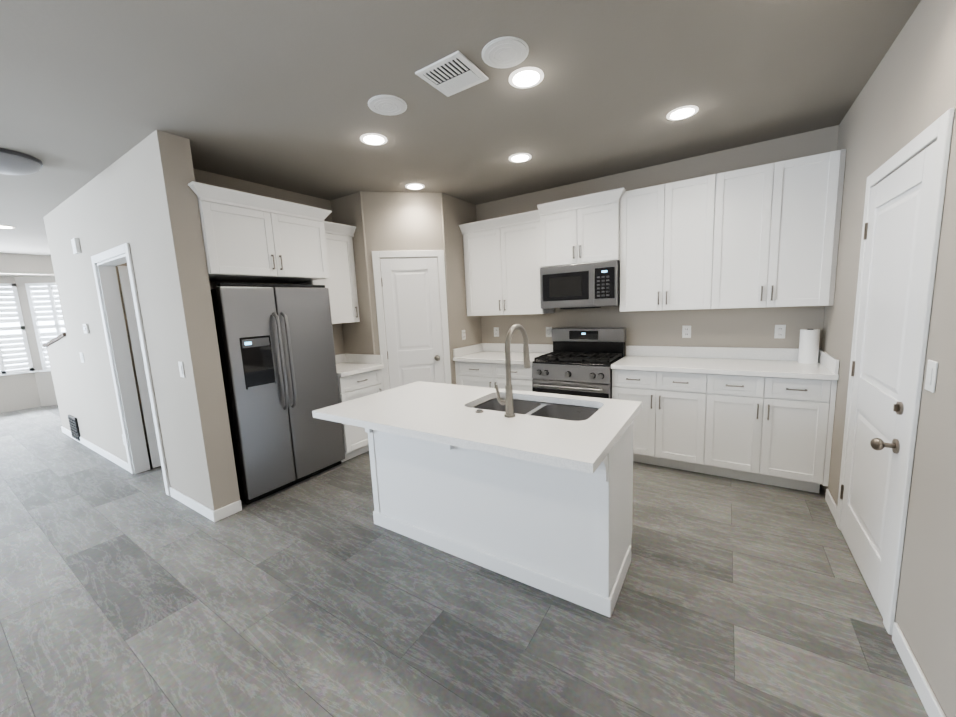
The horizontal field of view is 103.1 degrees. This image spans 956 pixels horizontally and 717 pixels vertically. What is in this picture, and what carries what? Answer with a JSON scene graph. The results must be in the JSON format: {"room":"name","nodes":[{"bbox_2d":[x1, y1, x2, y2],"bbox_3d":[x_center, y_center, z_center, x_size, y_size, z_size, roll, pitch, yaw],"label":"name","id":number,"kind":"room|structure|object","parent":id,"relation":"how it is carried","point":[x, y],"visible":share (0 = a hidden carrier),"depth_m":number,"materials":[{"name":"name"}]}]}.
{"room":"kitchen","nodes":[
{"label":"kitchen","id":0,"kind":"room"},
{"bbox_2d":[0,277,40,412],"bbox_3d":[-8.487,-0.393,6.668,0.120,2.700,0.700,3,9,33],"label":"wall","id":1,"kind":"structure","parent":0,"point":[18,391],"depth_m":6.86,"materials":[{"name":"paint"}]},
{"bbox_2d":[0,283,37,375],"bbox_3d":[-8.452,-0.495,6.628,0.125,1.610,0.780,3,9,33],"label":"window shutter","id":2,"kind":"object","parent":1,"relation":"attached to","point":[15,356],"visible":1,"depth_m":6.80,"materials":[{"name":"white wood"}]},
{"bbox_2d":[0,253,54,276],"bbox_3d":[-8.430,-1.508,6.019,0.800,0.319,2.800,3,9,33],"label":"wall","id":3,"kind":"structure","parent":0,"point":[17,265],"depth_m":6.46,"materials":[{"name":"paint"}]},
{"bbox_2d":[14,276,57,405],"bbox_3d":[-7.775,-0.484,7.082,0.990,2.700,0.120,-4,8,-12],"label":"wall","id":4,"kind":"structure","parent":0,"point":[46,388],"depth_m":6.96,"materials":[{"name":"paint"}]},
{"bbox_2d":[25,283,65,371],"bbox_3d":[-7.770,-0.582,7.022,0.780,1.610,0.125,-4,8,-12],"label":"window shutter","id":5,"kind":"object","parent":4,"relation":"attached to","point":[46,310],"visible":0.54,"depth_m":6.96,"materials":[{"name":"white"}]},
{"bbox_2d":[115,263,147,444],"bbox_3d":[-3.775,-0.377,4.976,0.120,2.700,1.800,3,9,33],"label":"wall","id":6,"kind":"structure","parent":0,"point":[128,336],"depth_m":4.43,"materials":[{"name":"paint"}]},
{"bbox_2d":[43,130,239,510],"bbox_3d":[-3.911,-0.229,3.951,4.660,2.700,0.205,3,9,33],"label":"wall","id":7,"kind":"structure","parent":0,"point":[158,169],"depth_m":2.87,"materials":[{"name":"paint"}]},
{"bbox_2d":[68,415,80,440],"bbox_3d":[-5.172,0.886,4.859,0.360,0.300,0.025,3,9,33],"label":"air vent","id":8,"kind":"object","parent":7,"relation":"in","point":[74,428],"visible":0.98,"depth_m":4.80,"materials":[{"name":"black metal"}]},
{"bbox_2d":[71,238,80,253],"bbox_3d":[-3.903,-1.091,3.685,0.120,0.140,0.034,3,9,33],"label":"door chime","id":9,"kind":"object","parent":7,"relation":"attached to","point":[75,242],"visible":0.96,"depth_m":3.66,"materials":[{"name":"white plastic"}]},
{"bbox_2d":[79,352,84,362],"bbox_3d":[-4.389,-0.009,4.203,0.118,0.115,0.009,3,9,33],"label":"light switch","id":10,"kind":"object","parent":7,"relation":"attached to","point":[81,357],"visible":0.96,"depth_m":4.19,"materials":[{"name":"white plastic"}]},
{"bbox_2d":[82,324,89,333],"bbox_3d":[-4.056,-0.309,3.925,0.120,0.100,0.023,3,9,33],"label":"thermostat","id":11,"kind":"object","parent":7,"relation":"attached to","point":[86,328],"visible":0.98,"depth_m":3.90,"materials":[{"name":"white plastic"}]},
{"bbox_2d":[61,426,129,471],"bbox_3d":[-4.655,1.044,4.554,2.810,0.085,0.012,3,9,33],"label":"baseboard","id":12,"kind":"structure","parent":7,"relation":"attached to","point":[108,455],"depth_m":4.29,"materials":[{"name":"white wood"}]},
{"bbox_2d":[91,243,170,495],"bbox_3d":[-3.061,0.109,3.418,0.990,2.100,0.137,3,9,33],"label":"door frame","id":13,"kind":"structure","parent":7,"relation":"attached to","point":[118,338],"depth_m":3.58,"materials":[{"name":"white wood"}]},
{"bbox_2d":[117,266,160,467],"bbox_3d":[-3.127,0.062,4.045,0.063,2.010,0.801,3,9,33],"label":"laundry door","id":14,"kind":"structure","parent":7,"relation":"in","point":[138,360],"depth_m":3.73,"materials":[{"name":"white wood"}]},
{"bbox_2d":[178,361,184,377],"bbox_3d":[-2.144,0.080,2.742,0.072,0.115,0.009,3,9,33],"label":"light switch","id":15,"kind":"object","parent":7,"relation":"attached to","point":[181,369],"visible":1,"depth_m":2.73,"materials":[{"name":"white plastic"}]},
{"bbox_2d":[169,487,214,521],"bbox_3d":[-2.274,1.148,3.007,0.812,0.085,0.012,3,9,33],"label":"baseboard","id":16,"kind":"structure","parent":7,"relation":"attached to","point":[201,509],"depth_m":2.98,"materials":[{"name":"white wood"}]},
{"bbox_2d":[213,500,241,521],"bbox_3d":[-1.889,1.150,2.864,0.012,0.085,0.192,3,9,33],"label":"baseboard","id":17,"kind":"structure","parent":7,"relation":"attached to","point":[228,510],"depth_m":2.86,"materials":[{"name":"white wood"}]},
{"bbox_2d":[193,168,344,354],"bbox_3d":[-2.017,-0.287,3.739,0.120,2.700,1.520,3,9,33],"label":"wall","id":18,"kind":"structure","parent":0,"point":[210,178],"depth_m":3.59,"materials":[{"name":"paint"}]},
{"bbox_2d":[188,181,331,282],"bbox_3d":[-1.873,-0.977,3.202,0.652,0.599,1.080,3,9,33],"label":"upper cabinet","id":19,"kind":"object","parent":18,"relation":"attached to","point":[248,237],"visible":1,"depth_m":2.98,"materials":[{"name":"white wood"}]},
{"bbox_2d":[293,221,359,323],"bbox_3d":[-1.563,-0.861,3.935,0.382,0.999,0.538,3,9,33],"label":"upper cabinet","id":20,"kind":"object","parent":18,"relation":"attached to","point":[339,283],"visible":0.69,"depth_m":3.92,"materials":[{"name":"white wood"}]},
{"bbox_2d":[330,192,372,354],"bbox_3d":[-1.366,-0.393,4.284,0.610,2.700,0.120,3,9,33],"label":"wall","id":21,"kind":"structure","parent":0,"point":[346,210],"depth_m":4.09,"materials":[{"name":"paint"}]},
{"bbox_2d":[359,191,452,383],"bbox_3d":[-0.747,-0.411,4.205,0.858,2.700,0.132,-4,8,-12],"label":"wall","id":22,"kind":"structure","parent":0,"point":[399,221],"depth_m":4.02,"materials":[{"name":"paint"}]},
{"bbox_2d":[372,250,450,390],"bbox_3d":[-0.693,-0.110,4.190,0.758,2.104,0.016,-4,8,-12],"label":"door frame","id":23,"kind":"structure","parent":22,"relation":"attached to","point":[378,255],"depth_m":4.11,"materials":[{"name":"white wood"}]},
{"bbox_2d":[380,257,444,388],"bbox_3d":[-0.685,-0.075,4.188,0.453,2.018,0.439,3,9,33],"label":"pantry door","id":24,"kind":"structure","parent":22,"relation":"in","point":[411,298],"depth_m":4.15,"materials":[{"name":"white wood"}]},
{"bbox_2d":[0,0,920,255],"bbox_3d":[-4.362,-1.539,3.279,12.900,0.120,7.600,3,9,33],"label":"ceiling","id":25,"kind":"structure","parent":0,"point":[279,94],"depth_m":2.10,"materials":[{"name":"paint"}]},
{"bbox_2d":[0,225,14,228],"bbox_3d":[-5.749,-1.592,4.593,0.190,0.008,0.190,3,9,33],"label":"recessed light","id":26,"kind":"object","parent":25,"relation":"in","point":[6,227],"visible":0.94,"depth_m":4.60,"materials":[{"name":"white plastic"}]},
{"bbox_2d":[0,148,42,174],"bbox_3d":[-3.403,-1.418,2.706,0.400,0.171,0.400,3,9,33],"label":"ceiling light","id":27,"kind":"object","parent":25,"relation":"attached to","point":[12,162],"visible":0.85,"depth_m":2.69,"materials":[{"name":"white glass"}]},
{"bbox_2d":[360,133,386,145],"bbox_3d":[-0.744,-1.563,2.711,0.190,0.008,0.190,3,9,33],"label":"recessed light","id":28,"kind":"object","parent":25,"relation":"in","point":[375,139],"visible":1,"depth_m":2.69,"materials":[{"name":"white plastic"}]},
{"bbox_2d":[368,95,406,115],"bbox_3d":[-0.540,-1.511,2.271,0.230,0.009,0.230,3,9,33],"label":"ceiling speaker","id":29,"kind":"object","parent":25,"relation":"attached to","point":[389,105],"visible":1,"depth_m":2.25,"materials":[{"name":"white plastic"}]},
{"bbox_2d":[405,183,424,189],"bbox_3d":[-0.630,-1.719,3.794,0.190,0.008,0.190,3,9,33],"label":"recessed light","id":30,"kind":"object","parent":25,"relation":"in","point":[414,186],"visible":0.92,"depth_m":3.78,"materials":[{"name":"white plastic"}]},
{"bbox_2d":[415,51,488,96],"bbox_3d":[-0.134,-1.489,2.002,0.280,0.015,0.280,3,9,33],"label":"ceiling vent","id":31,"kind":"object","parent":25,"relation":"in","point":[453,73],"visible":1,"depth_m":1.98,"materials":[{"name":"white metal"}]},
{"bbox_2d":[482,36,528,68],"bbox_3d":[0.132,-1.484,1.848,0.230,0.009,0.230,3,9,33],"label":"ceiling speaker","id":32,"kind":"object","parent":25,"relation":"attached to","point":[505,52],"visible":1,"depth_m":1.83,"materials":[{"name":"white plastic"}]},
{"bbox_2d":[509,153,530,162],"bbox_3d":[0.352,-1.679,3.179,0.190,0.008,0.190,3,9,33],"label":"recessed light","id":33,"kind":"object","parent":25,"relation":"in","point":[520,157],"visible":1,"depth_m":3.16,"materials":[{"name":"white plastic"}]},
{"bbox_2d":[509,67,543,88],"bbox_3d":[0.261,-1.519,2.057,0.190,0.008,0.190,3,9,33],"label":"recessed light","id":34,"kind":"object","parent":25,"relation":"in","point":[525,77],"visible":1,"depth_m":2.04,"materials":[{"name":"white plastic"}]},
{"bbox_2d":[666,105,698,120],"bbox_3d":[1.363,-1.636,2.534,0.190,0.008,0.190,3,9,33],"label":"recessed light","id":35,"kind":"object","parent":25,"relation":"in","point":[681,113],"visible":1,"depth_m":2.52,"materials":[{"name":"white plastic"}]},
{"bbox_2d":[443,193,481,384],"bbox_3d":[-0.196,-0.484,4.545,0.120,2.700,0.670,3,9,33],"label":"wall","id":36,"kind":"structure","parent":0,"point":[457,212],"depth_m":4.35,"materials":[{"name":"paint"}]},
{"bbox_2d":[462,330,465,339],"bbox_3d":[-0.167,-0.280,4.483,0.009,0.115,0.072,3,9,33],"label":"electrical outlet","id":37,"kind":"object","parent":36,"relation":"attached to","point":[463,335],"visible":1,"depth_m":4.48,"materials":[{"name":"white plastic"}]},
{"bbox_2d":[0,405,928,716],"bbox_3d":[-4.232,1.251,3.667,12.900,0.120,7.600,3,9,33],"label":"floor","id":38,"kind":"structure","parent":0,"point":[124,593],"depth_m":1.87,"materials":[{"name":"tile"}]},
{"bbox_2d":[211,283,344,504],"bbox_3d":[-1.790,0.238,3.371,0.640,1.740,0.910,3,9,33],"label":"refrigerator","id":39,"kind":"object","parent":38,"relation":"on","point":[277,356],"visible":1,"depth_m":3.12,"materials":[{"name":"silver metal"}]},
{"bbox_2d":[337,368,383,461],"bbox_3d":[-1.396,0.561,4.066,0.624,0.874,0.538,3,9,33],"label":"base cabinet","id":40,"kind":"object","parent":38,"relation":"on","point":[352,387],"visible":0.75,"depth_m":3.83,"materials":[{"name":"white wood"}]},
{"bbox_2d":[335,353,383,376],"bbox_3d":[-1.418,0.059,3.989,0.633,0.139,0.548,3,9,33],"label":"countertop","id":41,"kind":"structure","parent":40,"relation":"on","point":[347,364],"depth_m":4.08,"materials":[{"name":"white stone"}]},
{"bbox_2d":[353,421,632,616],"bbox_3d":[0.021,0.739,2.317,1.624,0.874,0.766,3,9,33],"label":"kitchen island","id":42,"kind":"object","parent":38,"relation":"on","point":[544,504],"depth_m":2.04,"materials":[{"name":"white wood"}]},
{"bbox_2d":[312,381,641,472],"bbox_3d":[-0.032,0.296,2.187,1.660,0.040,0.935,3,9,33],"label":"island countertop","id":43,"kind":"structure","parent":42,"relation":"on","point":[443,414],"depth_m":1.89,"materials":[{"name":"white stone"}]},
{"bbox_2d":[495,324,530,417],"bbox_3d":[0.189,0.051,2.028,0.110,0.467,0.268,3,9,33],"label":"faucet","id":44,"kind":"object","parent":43,"relation":"on","point":[508,403],"visible":1,"depth_m":1.93,"materials":[{"name":"silver metal"}]},
{"bbox_2d":[472,398,598,420],"bbox_3d":[0.318,0.408,2.192,0.770,0.210,0.445,3,9,33],"label":"sink","id":45,"kind":"object","parent":43,"relation":"in","point":[557,411],"visible":0.1,"depth_m":2.31,"materials":[{"name":"silver metal"}]},
{"bbox_2d":[455,361,532,391],"bbox_3d":[0.322,0.437,4.387,0.984,0.874,0.624,3,9,33],"label":"base cabinet","id":46,"kind":"object","parent":38,"relation":"on","point":[481,374],"visible":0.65,"depth_m":4.11,"materials":[{"name":"white wood"}]},
{"bbox_2d":[453,343,552,364],"bbox_3d":[0.295,-0.066,4.313,0.983,0.139,0.633,3,9,33],"label":"countertop","id":47,"kind":"structure","parent":46,"relation":"on","point":[488,352],"depth_m":4.39,"materials":[{"name":"white stone"}]},
{"bbox_2d":[532,327,625,398],"bbox_3d":[1.021,0.314,3.848,0.764,1.200,0.717,3,9,33],"label":"range","id":48,"kind":"object","parent":38,"relation":"on","point":[578,361],"visible":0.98,"depth_m":3.72,"materials":[{"name":"silver metal"}]},
{"bbox_2d":[612,369,715,474],"bbox_3d":[1.714,0.495,3.497,0.791,0.874,0.598,3,9,33],"label":"base cabinet","id":49,"kind":"object","parent":38,"relation":"on","point":[675,425],"depth_m":3.20,"materials":[{"name":"white wood"}]},
{"bbox_2d":[712,374,836,492],"bbox_3d":[2.293,0.521,3.121,0.819,0.874,0.598,3,9,33],"label":"base cabinet","id":50,"kind":"object","parent":38,"relation":"on","point":[775,431],"depth_m":2.83,"materials":[{"name":"white wood"}]},
{"bbox_2d":[611,346,838,379],"bbox_3d":[1.977,0.008,3.220,1.495,0.139,0.633,3,9,33],"label":"countertop","id":51,"kind":"structure","parent":50,"relation":"on","point":[774,362],"depth_m":3.20,"materials":[{"name":"white stone"}]},
{"bbox_2d":[798,329,819,363],"bbox_3d":[2.626,-0.099,3.010,0.120,0.269,0.120,3,9,33],"label":"paper towel roll","id":52,"kind":"object","parent":51,"relation":"on","point":[809,346],"visible":1,"depth_m":2.97,"materials":[{"name":"white paper"}]},
{"bbox_2d":[476,125,838,355],"bbox_3d":[0.978,-0.497,4.249,4.570,2.700,0.120,3,9,33],"label":"wall","id":53,"kind":"structure","parent":0,"point":[745,327],"depth_m":3.52,"materials":[{"name":"paint"}]},
{"bbox_2d":[494,327,498,336],"bbox_3d":[0.227,-0.327,4.692,0.072,0.115,0.009,3,9,33],"label":"electrical outlet","id":54,"kind":"object","parent":53,"relation":"attached to","point":[496,331],"visible":1,"depth_m":4.69,"materials":[{"name":"white plastic"}]},
{"bbox_2d":[459,210,554,315],"bbox_3d":[0.320,-1.018,4.288,0.982,1.039,0.382,3,9,33],"label":"upper cabinet","id":55,"kind":"object","parent":53,"relation":"attached to","point":[502,260],"visible":1,"depth_m":4.15,"materials":[{"name":"white wood"}]},
{"bbox_2d":[546,327,551,336],"bbox_3d":[0.805,-0.302,4.317,0.072,0.115,0.009,3,9,33],"label":"electrical outlet","id":56,"kind":"object","parent":53,"relation":"attached to","point":[548,331],"visible":0.9,"depth_m":4.31,"materials":[{"name":"white plastic"}]},
{"bbox_2d":[537,187,625,267],"bbox_3d":[1.055,-1.236,3.743,0.816,0.604,0.422,3,9,33],"label":"upper cabinet","id":57,"kind":"object","parent":53,"relation":"attached to","point":[580,229],"visible":1,"depth_m":3.60,"materials":[{"name":"white wood"}]},
{"bbox_2d":[540,260,619,308],"bbox_3d":[1.058,-0.724,3.834,0.755,0.429,0.409,3,9,33],"label":"microwave","id":58,"kind":"object","parent":57,"relation":"attached to","point":[586,285],"visible":0.98,"depth_m":3.64,"materials":[{"name":"silver metal"}]},
{"bbox_2d":[620,172,727,311],"bbox_3d":[1.721,-0.976,3.406,0.790,1.070,0.328,3,9,33],"label":"upper cabinet","id":59,"kind":"object","parent":53,"relation":"attached to","point":[672,234],"depth_m":3.25,"materials":[{"name":"white wood"}]},
{"bbox_2d":[682,326,690,337],"bbox_3d":[1.961,-0.251,3.565,0.072,0.115,0.009,3,9,33],"label":"electrical outlet","id":60,"kind":"object","parent":53,"relation":"attached to","point":[686,331],"visible":1,"depth_m":3.56,"materials":[{"name":"white plastic"}]},
{"bbox_2d":[774,325,785,337],"bbox_3d":[2.540,-0.226,3.190,0.072,0.115,0.009,3,9,33],"label":"electrical outlet","id":61,"kind":"object","parent":53,"relation":"attached to","point":[780,330],"visible":1,"depth_m":3.19,"materials":[{"name":"white plastic"}]},
{"bbox_2d":[720,149,845,308],"bbox_3d":[2.300,-0.951,3.030,0.818,1.070,0.328,3,9,33],"label":"upper cabinet","id":62,"kind":"object","parent":53,"relation":"attached to","point":[763,236],"depth_m":2.85,"materials":[{"name":"white wood"}]},
{"bbox_2d":[820,0,955,716],"bbox_3d":[0.825,0.105,-0.032,0.120,2.700,7.300,3,9,33],"label":"wall","id":63,"kind":"structure","parent":0,"point":[906,95],"depth_m":1.48,"materials":[{"name":"paint"}]},
{"bbox_2d":[825,489,836,520],"bbox_3d":[2.398,0.991,2.571,0.012,0.085,0.330,3,9,33],"label":"baseboard","id":64,"kind":"structure","parent":63,"relation":"attached to","point":[830,501],"depth_m":2.56,"materials":[{"name":"white wood"}]},
{"bbox_2d":[840,141,936,616],"bbox_3d":[1.963,0.117,1.916,0.094,2.018,0.812,3,9,33],"label":"door","id":65,"kind":"structure","parent":63,"relation":"in","point":[895,230],"depth_m":1.81,"materials":[{"name":"white wood"}]},
{"bbox_2d":[836,108,954,634],"bbox_3d":[1.991,0.085,1.887,0.016,2.104,0.958,3,9,33],"label":"door frame","id":66,"kind":"structure","parent":63,"relation":"attached to","point":[939,129],"depth_m":1.53,"materials":[{"name":"white wood"}]},
{"bbox_2d":[892,622,945,716],"bbox_3d":[0.359,1.517,-0.532,0.012,0.085,5.170,3,9,33],"label":"baseboard","id":67,"kind":"structure","parent":63,"relation":"attached to","point":[931,704],"depth_m":1.41,"materials":[{"name":"white wood"}]},
{"bbox_2d":[924,359,937,392],"bbox_3d":[1.690,0.065,1.417,0.009,0.115,0.072,3,9,33],"label":"light switch","id":68,"kind":"object","parent":63,"relation":"attached to","point":[931,376],"visible":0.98,"depth_m":1.41,"materials":[{"name":"white plastic"}]}
]}

